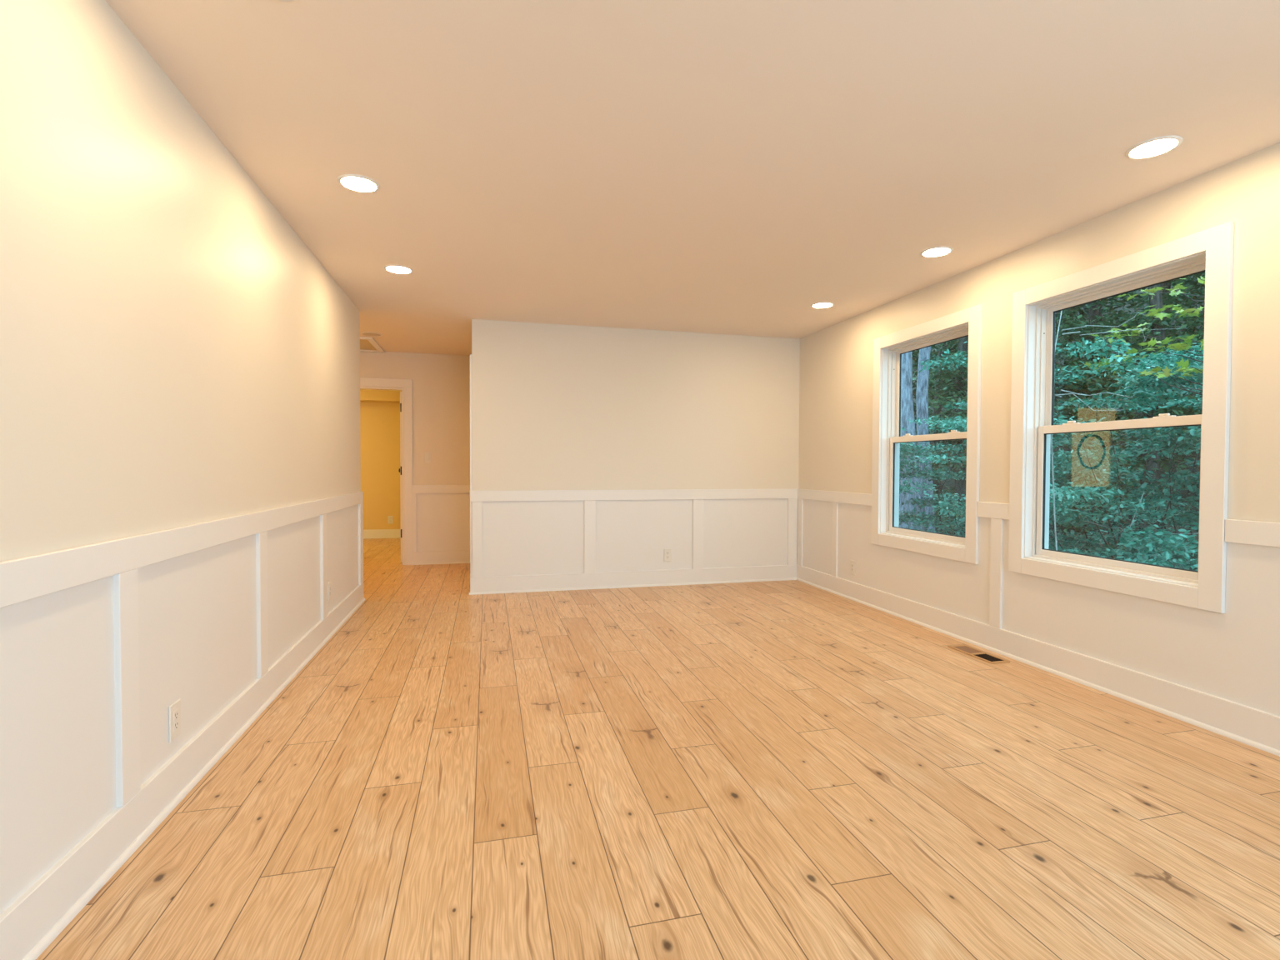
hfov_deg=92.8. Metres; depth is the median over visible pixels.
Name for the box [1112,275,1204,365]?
tree
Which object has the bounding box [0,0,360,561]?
wall
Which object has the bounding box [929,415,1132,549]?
shrub
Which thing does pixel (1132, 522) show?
bare sapling
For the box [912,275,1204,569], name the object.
ground
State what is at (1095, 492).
shrub
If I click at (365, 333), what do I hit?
recessed light
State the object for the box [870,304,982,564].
window
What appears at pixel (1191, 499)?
tree
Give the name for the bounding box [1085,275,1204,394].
maple tree
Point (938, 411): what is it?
tree
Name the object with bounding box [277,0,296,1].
recessed light
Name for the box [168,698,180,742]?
wall outlet
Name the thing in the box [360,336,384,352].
attic hatch
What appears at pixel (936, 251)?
recessed light
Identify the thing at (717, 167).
ceiling
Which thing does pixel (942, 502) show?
tree
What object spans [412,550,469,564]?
baseboard
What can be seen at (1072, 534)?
shrub
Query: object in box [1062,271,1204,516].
tree
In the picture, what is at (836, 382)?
wall
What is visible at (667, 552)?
wall outlet
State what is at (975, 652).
floor vent
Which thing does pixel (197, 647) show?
wainscoting
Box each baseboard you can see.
[0,582,365,959]
[363,529,400,539]
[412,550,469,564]
[469,565,797,594]
[796,565,1279,756]
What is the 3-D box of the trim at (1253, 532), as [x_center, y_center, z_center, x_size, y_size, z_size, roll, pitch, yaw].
[2.590,0.560,2.258,0.019,0.772,8.099,0,1,-14]
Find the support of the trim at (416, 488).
attached to the wall at (441, 382)
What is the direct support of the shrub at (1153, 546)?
on the ground
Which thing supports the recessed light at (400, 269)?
in the ceiling at (717, 167)
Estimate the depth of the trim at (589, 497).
5.73 m
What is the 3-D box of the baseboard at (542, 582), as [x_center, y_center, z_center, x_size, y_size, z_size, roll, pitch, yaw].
[0.047,0.940,5.808,3.230,0.150,0.032,0,1,-14]
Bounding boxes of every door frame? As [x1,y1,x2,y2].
[360,377,412,564]
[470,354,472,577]
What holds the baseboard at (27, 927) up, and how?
attached to the wall at (173, 353)
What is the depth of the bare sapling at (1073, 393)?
4.57 m
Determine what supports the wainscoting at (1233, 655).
attached to the wall at (836, 382)
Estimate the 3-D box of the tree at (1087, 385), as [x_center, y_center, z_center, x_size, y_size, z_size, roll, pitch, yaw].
[6.638,-2.857,10.117,2.057,7.666,2.552,0,1,-30]
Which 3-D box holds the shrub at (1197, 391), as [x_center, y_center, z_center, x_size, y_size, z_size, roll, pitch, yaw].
[5.579,0.100,4.768,2.002,2.893,2.246,1,1,27]
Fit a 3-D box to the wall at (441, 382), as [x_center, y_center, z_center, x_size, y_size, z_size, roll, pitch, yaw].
[-3.635,-0.240,6.840,3.469,2.440,0.120,0,1,-14]
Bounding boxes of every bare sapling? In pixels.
[1050,310,1177,550]
[1075,492,1199,558]
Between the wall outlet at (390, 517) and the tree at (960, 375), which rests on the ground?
the tree at (960, 375)
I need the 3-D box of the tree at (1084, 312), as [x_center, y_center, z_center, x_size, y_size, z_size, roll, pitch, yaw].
[10.727,-6.976,15.951,2.907,11.265,2.654,1,1,18]
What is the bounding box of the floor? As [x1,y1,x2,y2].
[35,538,1279,959]
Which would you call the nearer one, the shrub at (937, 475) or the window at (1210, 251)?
the window at (1210, 251)
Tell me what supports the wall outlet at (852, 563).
attached to the wall at (836, 382)
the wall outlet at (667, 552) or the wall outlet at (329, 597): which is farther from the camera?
the wall outlet at (667, 552)
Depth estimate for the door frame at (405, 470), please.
7.01 m
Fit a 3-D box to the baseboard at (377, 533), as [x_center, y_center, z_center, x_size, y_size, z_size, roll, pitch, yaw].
[-4.121,0.852,9.613,3.069,0.140,0.028,0,1,-14]
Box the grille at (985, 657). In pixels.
[975,653,1003,661]
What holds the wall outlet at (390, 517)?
attached to the wall at (379, 422)
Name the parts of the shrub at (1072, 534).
stem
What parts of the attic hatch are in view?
hatch panel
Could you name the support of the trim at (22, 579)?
attached to the wall at (173, 353)
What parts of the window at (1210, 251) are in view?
sill, frame, sash, sash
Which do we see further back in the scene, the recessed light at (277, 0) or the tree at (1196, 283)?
the tree at (1196, 283)
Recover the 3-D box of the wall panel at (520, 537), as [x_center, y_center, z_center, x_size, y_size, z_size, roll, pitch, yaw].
[0.059,0.527,5.817,3.200,0.715,0.003,0,1,-14]
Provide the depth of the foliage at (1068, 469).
5.27 m
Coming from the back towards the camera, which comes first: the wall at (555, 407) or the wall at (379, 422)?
the wall at (379, 422)
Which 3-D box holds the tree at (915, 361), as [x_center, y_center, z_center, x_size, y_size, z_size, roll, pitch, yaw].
[5.907,-3.764,14.122,2.646,9.164,2.659,0,1,-14]
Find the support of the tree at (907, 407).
on the ground
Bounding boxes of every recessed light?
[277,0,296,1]
[337,174,379,192]
[360,331,382,336]
[384,265,413,274]
[810,301,834,308]
[920,245,953,257]
[1125,135,1183,159]
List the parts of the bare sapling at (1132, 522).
stem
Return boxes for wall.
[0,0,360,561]
[360,351,469,564]
[360,401,400,529]
[471,319,799,490]
[798,142,1279,606]
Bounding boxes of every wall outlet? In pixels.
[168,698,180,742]
[327,580,331,600]
[388,515,393,524]
[664,548,671,561]
[850,560,855,574]
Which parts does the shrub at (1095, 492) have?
stem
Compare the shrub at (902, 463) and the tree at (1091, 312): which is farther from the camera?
the tree at (1091, 312)
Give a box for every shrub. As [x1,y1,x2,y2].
[899,415,967,536]
[899,426,954,528]
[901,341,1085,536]
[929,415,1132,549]
[1048,467,1167,557]
[1049,449,1199,554]
[1090,531,1198,570]
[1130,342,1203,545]
[1180,360,1203,517]
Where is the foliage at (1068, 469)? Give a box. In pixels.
[1050,335,1203,565]
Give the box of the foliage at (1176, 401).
[1070,370,1202,570]
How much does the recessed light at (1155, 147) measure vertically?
0.006 m
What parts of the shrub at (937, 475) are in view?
stem, stem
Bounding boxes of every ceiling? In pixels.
[105,0,1279,355]
[360,389,401,403]
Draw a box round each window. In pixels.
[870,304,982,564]
[1008,221,1234,613]
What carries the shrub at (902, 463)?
on the ground
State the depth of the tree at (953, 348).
17.14 m
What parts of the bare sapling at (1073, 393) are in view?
stem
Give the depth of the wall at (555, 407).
5.75 m
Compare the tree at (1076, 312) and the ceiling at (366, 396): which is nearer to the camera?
the ceiling at (366, 396)
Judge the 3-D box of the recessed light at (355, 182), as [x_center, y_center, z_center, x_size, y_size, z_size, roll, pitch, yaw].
[-1.297,-1.366,2.814,0.180,0.006,0.180,0,1,-14]
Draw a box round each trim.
[0,491,363,807]
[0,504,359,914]
[412,485,469,551]
[470,489,798,577]
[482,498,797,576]
[797,489,1279,629]
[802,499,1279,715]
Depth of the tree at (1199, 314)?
8.84 m
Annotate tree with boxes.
[898,351,924,530]
[899,335,968,534]
[899,344,954,503]
[912,338,967,452]
[916,346,934,532]
[930,341,946,515]
[935,310,1077,470]
[963,308,1128,536]
[1053,282,1167,464]
[1054,300,1115,419]
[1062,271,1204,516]
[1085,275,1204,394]
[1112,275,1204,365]
[1135,271,1204,418]
[1186,313,1204,430]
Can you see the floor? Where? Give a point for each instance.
(787, 769)
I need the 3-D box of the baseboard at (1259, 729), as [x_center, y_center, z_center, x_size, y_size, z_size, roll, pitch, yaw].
[2.582,1.021,2.266,0.032,0.150,8.099,0,1,-14]
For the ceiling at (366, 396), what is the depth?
9.30 m
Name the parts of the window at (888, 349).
sill, frame, sash, sash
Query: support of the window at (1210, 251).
in the wall at (836, 382)
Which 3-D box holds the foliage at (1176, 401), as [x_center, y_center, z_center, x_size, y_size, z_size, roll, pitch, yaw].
[4.952,0.218,5.501,1.830,2.764,1.847,0,1,-14]
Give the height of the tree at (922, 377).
8.164 m
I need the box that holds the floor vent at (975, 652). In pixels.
[947,644,1009,664]

